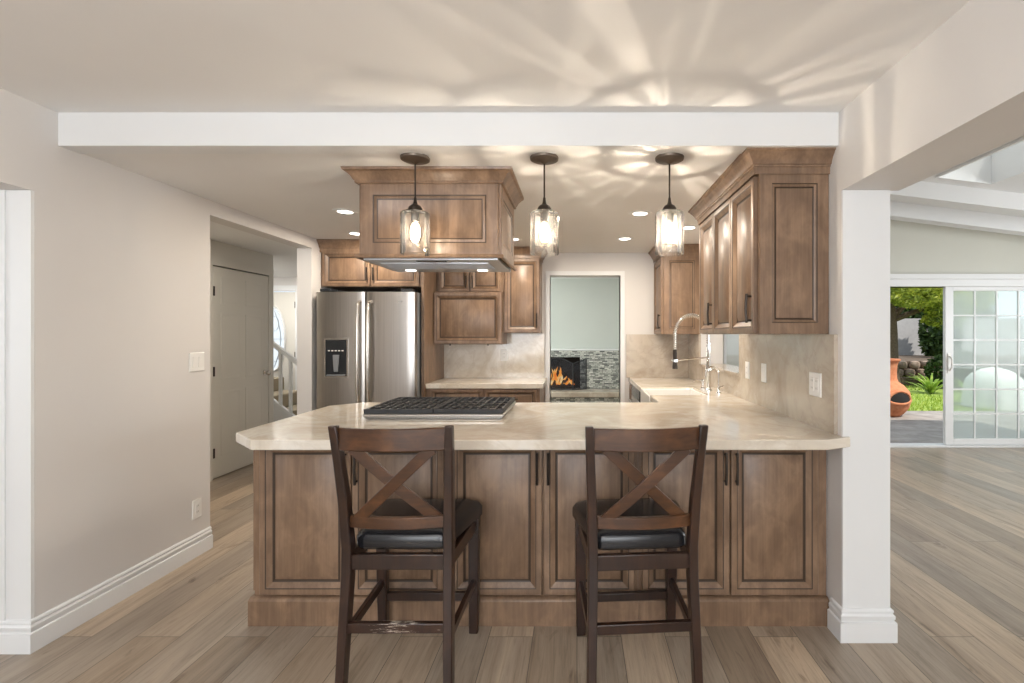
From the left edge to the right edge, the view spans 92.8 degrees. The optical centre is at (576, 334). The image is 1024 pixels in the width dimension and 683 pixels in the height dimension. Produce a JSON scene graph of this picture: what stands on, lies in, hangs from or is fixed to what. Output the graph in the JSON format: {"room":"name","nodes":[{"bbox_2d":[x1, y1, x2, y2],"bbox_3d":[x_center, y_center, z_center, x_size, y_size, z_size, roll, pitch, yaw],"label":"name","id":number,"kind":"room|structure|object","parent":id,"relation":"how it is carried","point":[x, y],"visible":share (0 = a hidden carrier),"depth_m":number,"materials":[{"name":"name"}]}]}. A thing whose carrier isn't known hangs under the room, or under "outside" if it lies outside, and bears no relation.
{"room":"kitchen","nodes":[
{"label":"kitchen","id":0,"kind":"room"},
{"bbox_2d":[0,88,345,617],"bbox_3d":[-2.425,0.120,2.400,0.130,2.500,10.600,0,0,0],"label":"wall","id":1,"kind":"structure","parent":0,"point":[122,256],"depth_m":2.47,"materials":[{"name":"paint"}]},
{"bbox_2d":[0,190,33,620],"bbox_3d":[-2.425,0.373,2.094,0.130,1.994,0.020,0,0,0],"label":"door frame","id":2,"kind":"structure","parent":1,"relation":"attached to","point":[16,206],"depth_m":2.09,"materials":[{"name":"white paint"}]},
{"bbox_2d":[0,526,212,653],"bbox_3d":[-2.416,1.301,2.591,0.149,0.138,1.039,0,0,0],"label":"baseboard","id":3,"kind":"structure","parent":1,"relation":"attached to","point":[16,636],"depth_m":2.36,"materials":[{"name":"white paint"}]},
{"bbox_2d":[189,352,203,371],"bbox_3d":[-2.355,0.170,3.000,0.010,0.116,0.116,0,0,0],"label":"light switch","id":4,"kind":"object","parent":1,"relation":"attached to","point":[196,360],"visible":1,"depth_m":2.99,"materials":[{"name":"white plastic"}]},
{"bbox_2d":[192,497,201,519],"bbox_3d":[-2.356,1.080,3.000,0.008,0.116,0.072,0,0,0],"label":"wall outlet","id":5,"kind":"object","parent":1,"relation":"attached to","point":[196,504],"visible":1,"depth_m":3.00,"materials":[{"name":"white plastic"}]},
{"bbox_2d":[210,239,272,275],"bbox_3d":[-4.815,0.240,3.945,2.770,2.260,3.030,0,0,0],"label":"wall","id":6,"kind":"structure","parent":0,"point":[218,249],"depth_m":4.93,"materials":[{"name":"paint"}]},
{"bbox_2d":[213,266,270,478],"bbox_3d":[-3.405,0.358,4.946,0.091,2.000,0.819,0,0,0],"label":"door","id":7,"kind":"structure","parent":6,"relation":"in","point":[241,372],"depth_m":4.87,"materials":[{"name":"paint"}]},
{"bbox_2d":[274,277,296,284],"bbox_3d":[-4.345,0.170,6.545,3.710,2.400,2.170,0,0,0],"label":"wall","id":8,"kind":"structure","parent":0,"point":[277,280],"depth_m":7.50,"materials":[{"name":"paint"}]},
{"bbox_2d":[210,256,273,481],"bbox_3d":[-3.422,0.320,4.950,0.016,2.100,0.980,0,0,0],"label":"door frame","id":9,"kind":"structure","parent":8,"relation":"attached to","point":[216,261],"depth_m":5.12,"materials":[{"name":"paint"}]},
{"bbox_2d":[274,292,294,389],"bbox_3d":[-4.759,0.350,7.532,0.792,2.020,0.067,0,0,0],"label":"door","id":10,"kind":"structure","parent":8,"relation":"in","point":[284,302],"depth_m":7.52,"materials":[{"name":"paint"}]},
{"bbox_2d":[274,285,296,389],"bbox_3d":[-4.765,0.305,7.492,0.990,2.130,0.015,0,0,0],"label":"door frame","id":11,"kind":"structure","parent":8,"relation":"attached to","point":[276,287],"depth_m":7.49,"materials":[{"name":"white paint"}]},
{"bbox_2d":[86,154,739,276],"bbox_3d":[-2.395,-0.990,4.900,7.610,0.250,5.600,0,0,0],"label":"ceiling","id":12,"kind":"structure","parent":0,"point":[593,196],"depth_m":2.88,"materials":[{"name":"paint"}]},
{"bbox_2d":[333,209,357,214],"bbox_3d":[-1.630,-0.862,3.400,0.160,0.006,0.160,0,0,0],"label":"recessed light","id":13,"kind":"object","parent":12,"relation":"in","point":[340,211],"visible":1,"depth_m":3.38,"materials":[{"name":"white paint"}]},
{"bbox_2d":[346,232,358,235],"bbox_3d":[-1.890,-0.862,4.140,0.160,0.006,0.160,0,0,0],"label":"recessed light","id":14,"kind":"object","parent":12,"relation":"in","point":[349,233],"visible":0.71,"depth_m":4.12,"materials":[{"name":"white"}]},
{"bbox_2d":[400,152,429,255],"bbox_3d":[-0.787,-0.627,2.352,0.140,0.474,0.140,0,0,0],"label":"pendant lamp","id":15,"kind":"object","parent":12,"relation":"hanging from","point":[415,210],"visible":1,"depth_m":2.34,"materials":[{"name":"clear glass"}]},
{"bbox_2d":[340,166,523,271],"bbox_3d":[-0.775,-0.627,2.773,0.878,0.474,0.585,0,0,0],"label":"range hood","id":16,"kind":"object","parent":12,"relation":"hanging from","point":[470,209],"visible":0.99,"depth_m":2.55,"materials":[{"name":"brown wood"}]},
{"bbox_2d":[58,113,838,153],"bbox_3d":[-0.585,-0.985,2.250,3.550,0.251,0.100,0,0,0],"label":"beam","id":17,"kind":"structure","parent":12,"relation":"attached to","point":[82,133],"depth_m":2.20,"materials":[{"name":"white paint"}]},
{"bbox_2d":[530,152,558,255],"bbox_3d":[-0.159,-0.627,2.352,0.140,0.474,0.140,0,0,0],"label":"pendant lamp","id":18,"kind":"object","parent":12,"relation":"hanging from","point":[543,210],"visible":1,"depth_m":2.33,"materials":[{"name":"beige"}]},
{"bbox_2d":[616,237,633,240],"bbox_3d":[0.430,-0.862,4.360,0.160,0.006,0.160,0,0,0],"label":"recessed light","id":19,"kind":"object","parent":12,"relation":"in","point":[618,238],"visible":1,"depth_m":4.34,"materials":[{"name":"white"}]},
{"bbox_2d":[629,210,650,215],"bbox_3d":[0.450,-0.862,3.450,0.160,0.006,0.160,0,0,0],"label":"recessed light","id":20,"kind":"object","parent":12,"relation":"in","point":[641,212],"visible":1,"depth_m":3.44,"materials":[{"name":"white"}]},
{"bbox_2d":[655,152,683,255],"bbox_3d":[0.450,-0.627,2.352,0.140,0.474,0.140,0,0,0],"label":"pendant lamp","id":21,"kind":"object","parent":12,"relation":"hanging from","point":[669,210],"visible":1,"depth_m":2.33,"materials":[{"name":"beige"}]},
{"bbox_2d":[684,225,697,229],"bbox_3d":[0.900,-0.862,3.910,0.160,0.006,0.160,0,0,0],"label":"recessed light","id":22,"kind":"object","parent":12,"relation":"in","point":[688,227],"visible":0.74,"depth_m":3.89,"materials":[{"name":"white"}]},
{"bbox_2d":[0,0,1023,216],"bbox_3d":[2.455,-1.451,1.750,9.890,0.950,9.300,0,0,0],"label":"ceiling","id":23,"kind":"structure","parent":0,"point":[60,56],"depth_m":1.74,"materials":[{"name":"paint"}]},
{"bbox_2d":[890,181,1023,215],"bbox_3d":[4.205,-1.289,4.730,5.590,0.848,0.140,0,0,0],"label":"beam","id":24,"kind":"structure","parent":23,"relation":"attached to","point":[921,191],"depth_m":4.66,"materials":[{"name":"white paint"}]},
{"bbox_2d":[890,201,1023,235],"bbox_3d":[4.205,-1.289,5.370,5.590,0.848,0.140,0,0,0],"label":"beam","id":25,"kind":"structure","parent":23,"relation":"attached to","point":[900,211],"depth_m":5.30,"materials":[{"name":"white paint"}]},
{"bbox_2d":[935,137,1023,184],"bbox_3d":[3.595,-1.614,3.875,0.526,0.445,1.246,0,0,0],"label":"skylight","id":26,"kind":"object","parent":23,"relation":"attached to","point":[1005,162],"depth_m":4.39,"materials":[{"name":"white paint"}]},
{"bbox_2d":[0,448,1023,682],"bbox_3d":[0.500,1.430,3.350,13.400,0.120,12.500,0,0,0],"label":"floor","id":27,"kind":"structure","parent":0,"point":[957,514],"depth_m":2.18,"materials":[{"name":"brown wood"}]},
{"bbox_2d":[274,377,296,414],"bbox_3d":[-4.510,0.895,6.580,2.180,0.950,0.840,0,0,0],"label":"staircase","id":28,"kind":"structure","parent":27,"relation":"on","point":[276,379],"depth_m":6.67,"materials":[{"name":"beige wood"}]},
{"bbox_2d":[274,341,296,421],"bbox_3d":[-4.269,0.202,6.104,1.888,2.336,0.108,0,0,0],"label":"stair railing","id":29,"kind":"object","parent":28,"relation":"attached to","point":[281,412],"visible":0.02,"depth_m":6.08,"materials":[{"name":"white paint"}]},
{"bbox_2d":[248,450,443,625],"bbox_3d":[-1.084,0.936,2.593,0.942,0.868,0.694,0,0,0],"label":"base cabinet","id":30,"kind":"object","parent":27,"relation":"on","point":[297,541],"visible":0.39,"depth_m":2.29,"materials":[{"name":"brown wood"}]},
{"bbox_2d":[317,289,420,408],"bbox_3d":[-1.876,0.471,4.646,0.880,1.758,0.888,0,0,0],"label":"refrigerator","id":31,"kind":"object","parent":27,"relation":"on","point":[369,343],"visible":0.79,"depth_m":4.28,"materials":[{"name":"grey metal"}]},
{"bbox_2d":[328,425,481,682],"bbox_3d":[-0.683,0.853,2.010,0.496,1.035,0.520,0,0,0],"label":"bar stool","id":32,"kind":"object","parent":27,"relation":"on","point":[449,524],"visible":1,"depth_m":1.83,"materials":[{"name":"brown wood"}]},
{"bbox_2d":[356,499,481,548],"bbox_3d":[-0.683,0.792,2.072,0.496,0.090,0.395,0,0,0],"label":"seat cushion","id":33,"kind":"object","parent":32,"relation":"on","point":[468,512],"depth_m":1.90,"materials":[{"name":"black leather"}]},
{"bbox_2d":[421,272,443,396],"bbox_3d":[-1.417,0.253,4.779,0.026,2.234,0.679,0,0,0],"label":"panel","id":34,"kind":"object","parent":27,"relation":"on","point":[432,355],"visible":0.29,"depth_m":4.57,"materials":[{"name":"brown wood"}]},
{"bbox_2d":[426,387,543,401],"bbox_3d":[-0.874,0.936,4.782,1.058,0.868,0.673,0,0,0],"label":"base cabinet","id":35,"kind":"object","parent":27,"relation":"on","point":[521,395],"visible":0.14,"depth_m":4.49,"materials":[{"name":"brown wood"}]},
{"bbox_2d":[426,378,546,388],"bbox_3d":[-0.859,0.478,4.797,1.088,0.045,0.644,0,0,0],"label":"countertop","id":36,"kind":"structure","parent":35,"relation":"on","point":[444,383],"depth_m":4.50,"materials":[{"name":"stone"}]},
{"bbox_2d":[455,450,638,625],"bbox_3d":[-0.161,0.936,2.593,0.901,0.868,0.694,0,0,0],"label":"base cabinet","id":37,"kind":"object","parent":27,"relation":"on","point":[527,498],"visible":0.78,"depth_m":2.29,"materials":[{"name":"brown wood"}]},
{"bbox_2d":[551,388,618,401],"bbox_3d":[-0.587,1.190,8.825,3.544,0.360,0.749,0,0,0],"label":"hearth","id":38,"kind":"object","parent":27,"relation":"on","point":[584,395],"depth_m":8.50,"materials":[{"name":"stone"}]},
{"bbox_2d":[551,367,574,387],"bbox_3d":[-0.325,0.800,9.061,0.562,0.405,0.178,0,0,0],"label":"fire","id":39,"kind":"object","parent":38,"relation":"on","point":[556,382],"visible":0.79,"depth_m":9.02,"materials":[{"name":"orange"}]},
{"bbox_2d":[551,358,586,389],"bbox_3d":[-0.365,0.718,8.864,1.092,0.595,0.151,0,0,0],"label":"fireplace screen","id":40,"kind":"object","parent":38,"relation":"on","point":[551,358],"visible":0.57,"depth_m":8.79,"materials":[{"name":"black metal"}]},
{"bbox_2d":[551,349,618,388],"bbox_3d":[-0.587,0.640,9.089,3.544,0.740,0.219,0,0,0],"label":"fireplace","id":41,"kind":"object","parent":38,"relation":"on","point":[602,364],"visible":0.16,"depth_m":9.00,"materials":[{"name":"stone"}]},
{"bbox_2d":[629,384,631,398],"bbox_3d":[0.871,0.936,5.019,0.636,0.868,0.198,0,0,0],"label":"base cabinet","id":42,"kind":"object","parent":27,"relation":"on","point":[630,386],"visible":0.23,"depth_m":5.07,"materials":[{"name":"brown wood"}]},
{"bbox_2d":[628,385,639,401],"bbox_3d":[0.848,0.937,4.610,0.678,0.866,0.616,0,0,0],"label":"dishwasher","id":43,"kind":"object","parent":27,"relation":"on","point":[635,392],"visible":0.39,"depth_m":4.60,"materials":[{"name":"grey plastic"}]},
{"bbox_2d":[572,424,707,682],"bbox_3d":[0.241,0.853,2.010,0.496,1.035,0.520,0,0,-4],"label":"bar stool","id":44,"kind":"object","parent":27,"relation":"on","point":[630,522],"visible":1,"depth_m":1.82,"materials":[{"name":"brown wood"}]},
{"bbox_2d":[572,498,685,549],"bbox_3d":[0.237,0.792,2.072,0.496,0.090,0.395,0,0,-4],"label":"seat cushion","id":45,"kind":"object","parent":44,"relation":"on","point":[608,539],"depth_m":1.89,"materials":[{"name":"black leather"}]},
{"bbox_2d":[638,450,828,625],"bbox_3d":[0.738,0.936,2.593,0.895,0.868,0.694,0,0,0],"label":"base cabinet","id":46,"kind":"object","parent":27,"relation":"on","point":[762,543],"visible":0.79,"depth_m":2.29,"materials":[{"name":"brown wood"}]},
{"bbox_2d":[236,378,849,449],"bbox_3d":[-0.185,0.478,3.604,2.806,0.045,3.029,0,0,0],"label":"countertop","id":47,"kind":"structure","parent":46,"relation":"on","point":[733,422],"depth_m":2.48,"materials":[{"name":"stone"}]},
{"bbox_2d":[362,397,515,418],"bbox_3d":[-0.774,0.429,2.860,0.758,0.054,0.530,0,0,0],"label":"gas cooktop","id":48,"kind":"object","parent":47,"relation":"in","point":[399,407],"visible":1,"depth_m":2.67,"materials":[{"name":"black metal"}]},
{"bbox_2d":[640,389,704,401],"bbox_3d":[0.771,0.597,3.900,0.453,0.266,0.516,0,0,0],"label":"farmhouse sink","id":49,"kind":"object","parent":47,"relation":"in","point":[645,394],"visible":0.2,"depth_m":4.13,"materials":[{"name":"white ceramic"}]},
{"bbox_2d":[672,313,714,390],"bbox_3d":[0.931,0.142,3.868,0.329,0.627,0.124,0,0,0],"label":"spring faucet","id":50,"kind":"object","parent":47,"relation":"on","point":[675,360],"visible":0.8,"depth_m":3.89,"materials":[{"name":"silver metal"}]},
{"bbox_2d":[694,379,705,388],"bbox_3d":[1.030,0.416,4.060,0.105,0.080,0.044,0,0,0],"label":"soap dispenser","id":51,"kind":"object","parent":47,"relation":"on","point":[702,380],"visible":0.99,"depth_m":4.05,"materials":[{"name":"silver metal"}]},
{"bbox_2d":[705,366,723,393],"bbox_3d":[1.058,0.348,3.724,0.145,0.216,0.040,0,0,8],"label":"filter faucet","id":52,"kind":"object","parent":47,"relation":"on","point":[716,368],"visible":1,"depth_m":3.71,"materials":[{"name":"silver metal"}]},
{"bbox_2d":[507,253,654,401],"bbox_3d":[-0.480,0.152,5.185,3.760,2.435,0.130,0,0,0],"label":"wall","id":53,"kind":"structure","parent":0,"point":[638,268],"depth_m":5.12,"materials":[{"name":"paint"}]},
{"bbox_2d":[316,239,420,292],"bbox_3d":[-1.851,-0.652,4.748,1.015,0.424,0.741,0,0,0],"label":"upper cabinet","id":54,"kind":"object","parent":53,"relation":"attached to","point":[340,270],"visible":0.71,"depth_m":4.44,"materials":[{"name":"brown wood"}]},
{"bbox_2d":[436,272,502,291],"bbox_3d":[-1.070,-0.643,4.928,0.666,0.442,0.381,0,0,0],"label":"upper cabinet","id":55,"kind":"object","parent":53,"relation":"attached to","point":[445,281],"visible":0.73,"depth_m":4.80,"materials":[{"name":"brown wood"}]},
{"bbox_2d":[434,292,506,345],"bbox_3d":[-1.070,-0.156,4.918,0.666,0.528,0.401,0,0,0],"label":"upper cabinet","id":56,"kind":"object","parent":53,"relation":"attached to","point":[459,317],"visible":0.99,"depth_m":4.72,"materials":[{"name":"brown wood"}]},
{"bbox_2d":[444,334,543,377],"bbox_3d":[-0.874,0.223,5.111,1.058,0.466,0.018,0,0,0],"label":"backsplash","id":57,"kind":"structure","parent":53,"relation":"attached to","point":[525,352],"depth_m":5.10,"materials":[{"name":"stone"}]},
{"bbox_2d":[503,246,547,332],"bbox_3d":[-0.521,-0.439,4.928,0.430,0.850,0.381,0,0,0],"label":"upper cabinet","id":58,"kind":"object","parent":53,"relation":"attached to","point":[522,287],"visible":0.91,"depth_m":4.80,"materials":[{"name":"brown wood"}]},
{"bbox_2d":[546,271,624,401],"bbox_3d":[0.086,0.350,5.178,0.835,2.040,0.144,0,0,0],"label":"door frame","id":59,"kind":"structure","parent":53,"relation":"attached to","point":[621,274],"depth_m":5.11,"materials":[{"name":"white paint"}]},
{"bbox_2d":[626,334,687,377],"bbox_3d":[0.855,0.227,5.111,0.670,0.456,0.018,0,0,0],"label":"backsplash","id":60,"kind":"structure","parent":53,"relation":"attached to","point":[647,355],"depth_m":5.10,"materials":[{"name":"stone"}]},
{"bbox_2d":[648,244,699,333],"bbox_3d":[0.971,-0.433,4.859,0.436,0.862,0.519,0,0,0],"label":"upper cabinet","id":61,"kind":"object","parent":53,"relation":"attached to","point":[676,278],"visible":0.86,"depth_m":4.67,"materials":[{"name":"brown wood"}]},
{"bbox_2d":[551,278,618,348],"bbox_3d":[-0.650,0.120,8.515,3.680,2.500,1.630,0,0,0],"label":"wall","id":62,"kind":"structure","parent":0,"point":[584,311],"depth_m":9.20,"materials":[{"name":"grey paint"}]},
{"bbox_2d":[551,277,618,277],"bbox_3d":[-0.480,-1.130,7.290,3.760,0.120,4.080,0,0,0],"label":"ceiling","id":63,"kind":"structure","parent":0,"point":[551,277],"depth_m":9.08,"materials":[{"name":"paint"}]},
{"bbox_2d":[701,0,1023,605],"bbox_3d":[1.320,-0.280,3.350,0.260,3.300,12.500,0,0,0],"label":"wall","id":64,"kind":"structure","parent":0,"point":[957,96],"depth_m":1.71,"materials":[{"name":"paint"}]},
{"bbox_2d":[688,147,835,333],"bbox_3d":[0.985,-0.433,2.806,0.409,0.862,1.176,0,0,0],"label":"upper cabinet","id":65,"kind":"object","parent":64,"relation":"attached to","point":[763,223],"visible":0.98,"depth_m":2.29,"materials":[{"name":"brown wood"}]},
{"bbox_2d":[688,334,837,433],"bbox_3d":[1.181,0.227,3.653,0.018,0.456,2.896,0,0,0],"label":"backsplash","id":66,"kind":"structure","parent":64,"relation":"attached to","point":[789,359],"depth_m":2.71,"materials":[{"name":"stone"}]},
{"bbox_2d":[745,361,749,378],"bbox_3d":[1.168,0.245,3.320,0.008,0.116,0.072,0,0,0],"label":"wall outlet","id":67,"kind":"object","parent":66,"relation":"attached to","point":[747,364],"visible":1,"depth_m":3.30,"materials":[{"name":"white plastic"}]},
{"bbox_2d":[761,363,765,382],"bbox_3d":[1.167,0.240,3.030,0.010,0.116,0.072,0,0,0],"label":"light switch","id":68,"kind":"object","parent":66,"relation":"attached to","point":[763,366],"visible":1,"depth_m":3.02,"materials":[{"name":"white plastic"}]},
{"bbox_2d":[809,372,821,397],"bbox_3d":[1.168,0.245,2.375,0.008,0.116,0.116,0,0,0],"label":"light switch","id":69,"kind":"object","parent":66,"relation":"attached to","point":[815,379],"visible":1,"depth_m":2.36,"materials":[{"name":"white plastic"}]},
{"bbox_2d":[810,377,813,390],"bbox_3d":[1.166,0.245,2.398,0.003,0.066,0.033,0,0,0],"label":"outlet","id":70,"kind":"object","parent":69,"relation":"attached to","point":[811,378],"depth_m":2.40,"materials":[{"name":"grey plastic"}]},
{"bbox_2d":[815,378,817,391],"bbox_3d":[1.166,0.245,2.352,0.003,0.066,0.033,0,0,0],"label":"outlet","id":71,"kind":"object","parent":69,"relation":"attached to","point":[816,379],"depth_m":2.35,"materials":[{"name":"grey plastic"}]},
{"bbox_2d":[841,190,889,607],"bbox_3d":[1.296,0.361,2.173,0.213,2.017,0.014,0,0,0],"label":"column","id":72,"kind":"structure","parent":64,"relation":"attached to","point":[865,214],"depth_m":2.17,"materials":[{"name":"white paint"}]},
{"bbox_2d":[827,597,897,642],"bbox_3d":[1.296,1.298,2.873,0.253,0.145,1.454,0,0,0],"label":"baseboard","id":73,"kind":"structure","parent":72,"relation":"attached to","point":[848,625],"depth_m":2.15,"materials":[{"name":"white paint"}]},
{"bbox_2d":[723,220,1023,363],"bbox_3d":[4.305,-0.230,1.550,5.790,3.200,8.900,0,0,0],"label":"wall","id":74,"kind":"structure","parent":0,"point":[915,248],"depth_m":5.87,"materials":[{"name":"paint"}]},
{"bbox_2d":[698,364,738,375],"bbox_3d":[1.288,0.290,4.070,0.255,0.020,1.140,0,0,0],"label":"window sill","id":75,"kind":"structure","parent":74,"relation":"in","point":[726,368],"depth_m":4.00,"materials":[{"name":"stone"}]},
{"bbox_2d":[724,334,725,363],"bbox_3d":[1.930,0.120,5.879,0.300,1.740,0.042,0,0,0],"label":"window","id":76,"kind":"structure","parent":74,"relation":"in","point":[724,334],"depth_m":5.86,"materials":[{"name":"white paint"}]},
{"bbox_2d":[890,279,1023,447],"bbox_3d":[4.500,0.350,5.911,2.620,2.040,0.179,0,0,0],"label":"door","id":77,"kind":"structure","parent":74,"relation":"in","point":[949,285],"depth_m":5.88,"materials":[{"name":"white paint"}]},
{"bbox_2d":[890,274,1023,278],"bbox_3d":[4.750,-0.700,5.845,4.300,0.060,0.050,0,0,0],"label":"trim","id":78,"kind":"structure","parent":74,"relation":"attached to","point":[892,276],"depth_m":5.82,"materials":[{"name":"white paint"}]},
{"bbox_2d":[906,386,1002,410],"bbox_3d":[11.750,1.485,16.400,20.500,0.170,15.200,0,0,0],"label":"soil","id":79,"kind":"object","parent":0,"point":[956,393],"depth_m":11.10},
{"bbox_2d":[726,318,1023,354],"bbox_3d":[13.000,0.410,17.600,18.000,1.980,0.200,0,0,0],"label":"wall","id":80,"kind":"structure","parent":79,"relation":"on","point":[907,328],"depth_m":17.50,"materials":[{"name":"paint"}]},
{"bbox_2d":[726,355,1023,375],"bbox_3d":[13.000,1.075,15.550,18.000,0.650,3.900,0,0,0],"label":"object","id":81,"kind":"object","parent":79,"relation":"on","point":[730,359],"visible":0.12,"depth_m":15.11,"materials":[{"name":"soil"}]},
{"bbox_2d":[908,373,963,393],"bbox_3d":[8.399,1.173,11.514,1.455,0.455,1.508,0,0,0],"label":"plant","id":82,"kind":"object","parent":79,"relation":"on","point":[929,386],"visible":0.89,"depth_m":11.43,"materials":[{"name":"green plant"}]},
{"bbox_2d":[890,288,999,382],"bbox_3d":[8.279,-0.193,12.335,4.147,3.342,2.734,0,0,0],"label":"tree","id":83,"kind":"object","parent":79,"relation":"on","point":[929,301],"visible":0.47,"depth_m":11.68,"materials":[{"name":"green plant"}]},
{"bbox_2d":[896,291,994,356],"bbox_3d":[11.384,-0.492,16.977,9.221,3.824,4.178,0,0,0],"label":"hedge","id":84,"kind":"object","parent":79,"relation":"on","point":[930,342],"visible":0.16,"depth_m":16.42,"materials":[{"name":"green plant"}]},
{"bbox_2d":[904,384,994,410],"bbox_3d":[8.696,1.363,10.958,7.053,0.075,4.354,0,0,0],"label":"grass","id":85,"kind":"structure","parent":79,"relation":"on","point":[921,406],"depth_m":9.58,"materials":[{"name":"green plant"}]},
{"bbox_2d":[923,349,982,386],"bbox_3d":[9.814,0.906,12.640,1.462,1.065,0.886,0,0,-11],"label":"shrub","id":86,"kind":"object","parent":79,"relation":"on","point":[963,356],"visible":0.54,"depth_m":12.47,"materials":[{"name":"green plant"}]},
{"bbox_2d":[954,378,962,390],"bbox_3d":[9.492,1.248,11.717,0.974,0.305,1.013,0,0,0],"label":"plant","id":87,"kind":"object","parent":79,"relation":"on","point":[960,383],"visible":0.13,"depth_m":11.85,"materials":[{"name":"green plant"}]},
{"bbox_2d":[900,376,1023,385],"bbox_3d":[11.000,1.290,13.410,10.000,0.220,0.420,0,0,0],"label":"footing","id":88,"kind":"object","parent":79,"relation":"on","point":[904,380],"depth_m":13.20,"materials":[{"name":"stone"}]},
{"bbox_2d":[904,369,914,376],"bbox_3d":[9.284,1.070,13.499,0.260,0.224,0.270,0,0,0],"label":"rock","id":89,"kind":"object","parent":88,"relation":"on","point":[907,371],"visible":0.94,"depth_m":13.41,"materials":[{"name":"grey stone"}]},
{"bbox_2d":[899,361,906,368],"bbox_3d":[9.128,0.850,13.570,0.236,0.224,0.270,0,0,0],"label":"rock","id":90,"kind":"object","parent":89,"relation":"on","point":[902,364],"visible":0.78,"depth_m":13.48,"materials":[{"name":"grey stone"}]},
{"bbox_2d":[915,369,924,376],"bbox_3d":[9.601,1.070,13.514,0.244,0.224,0.270,0,0,0],"label":"rock","id":91,"kind":"object","parent":88,"relation":"on","point":[920,371],"visible":0.79,"depth_m":13.44,"materials":[{"name":"grey stone"}]},
{"bbox_2d":[909,361,919,368],"bbox_3d":[9.446,0.850,13.528,0.267,0.224,0.270,0,0,0],"label":"rock","id":92,"kind":"object","parent":91,"relation":"on","point":[913,364],"visible":1,"depth_m":13.44,"materials":[{"name":"beige stone"}]},
{"bbox_2d":[920,361,926,368],"bbox_3d":[9.767,0.850,13.551,0.244,0.224,0.270,0,0,0],"label":"rock","id":93,"kind":"object","parent":91,"relation":"on","point":[922,363],"visible":0.55,"depth_m":13.52,"materials":[{"name":"grey stone"}]},
{"bbox_3d":[11.511,1.070,13.494,0.257,0.224,0.270,0,0,0],"label":"rock","id":94,"kind":"object","parent":88,"relation":"on","visible":0},
{"bbox_2d":[977,361,988,368],"bbox_3d":[11.374,0.850,13.555,0.254,0.224,0.270,0,0,0],"label":"rock","id":95,"kind":"object","parent":94,"relation":"on","point":[982,362],"visible":0.57,"depth_m":13.46,"materials":[{"name":"grey stone"}]},
{"bbox_3d":[11.843,1.070,13.473,0.250,0.224,0.270,0,0,0],"label":"rock","id":96,"kind":"object","parent":88,"relation":"on","visible":0},
{"bbox_2d":[989,361,998,366],"bbox_3d":[11.689,0.850,13.578,0.235,0.224,0.270,0,0,0],"label":"rock","id":97,"kind":"object","parent":96,"relation":"on","point":[990,362],"visible":0.45,"depth_m":13.51,"materials":[{"name":"grey stone"}]},
{"bbox_3d":[12.169,1.070,13.524,0.246,0.224,0.270,0,0,0],"label":"rock","id":98,"kind":"object","parent":88,"relation":"on","visible":0},
{"bbox_2d":[1000,361,1011,368],"bbox_3d":[12.008,0.850,13.536,0.227,0.224,0.270,0,0,0],"label":"rock","id":99,"kind":"object","parent":98,"relation":"on","point":[1002,362],"visible":0.93,"depth_m":13.46,"materials":[{"name":"grey stone"}]},
{"bbox_2d":[1012,361,1022,368],"bbox_3d":[12.327,0.850,13.545,0.248,0.224,0.270,0,0,0],"label":"rock","id":100,"kind":"object","parent":98,"relation":"on","point":[1013,362],"visible":0.65,"depth_m":13.49,"materials":[{"name":"grey stone"}]},
{"bbox_2d":[961,367,1023,410],"bbox_3d":[8.031,1.012,9.300,1.012,0.755,1.019,0,0,0],"label":"boulder","id":101,"kind":"object","parent":79,"relation":"on","point":[985,377],"visible":0.84,"depth_m":9.00,"materials":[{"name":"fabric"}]},
{"label":"outside","id":102,"kind":"structure","parent":0,"visible":0},
{"bbox_2d":[890,411,1023,442],"bbox_3d":[8.750,1.450,7.385,14.500,0.120,2.830,0,0,0],"label":"patio","id":103,"kind":"structure","parent":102,"point":[912,426],"depth_m":7.31,"materials":[{"name":"concrete"}]},
{"bbox_2d":[890,358,911,416],"bbox_3d":[5.310,0.905,8.370,0.810,0.970,0.829,0,0,0],"label":"chiminea","id":104,"kind":"object","parent":103,"relation":"on","point":[900,396],"visible":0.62,"depth_m":8.04,"materials":[{"name":"ceramic"}]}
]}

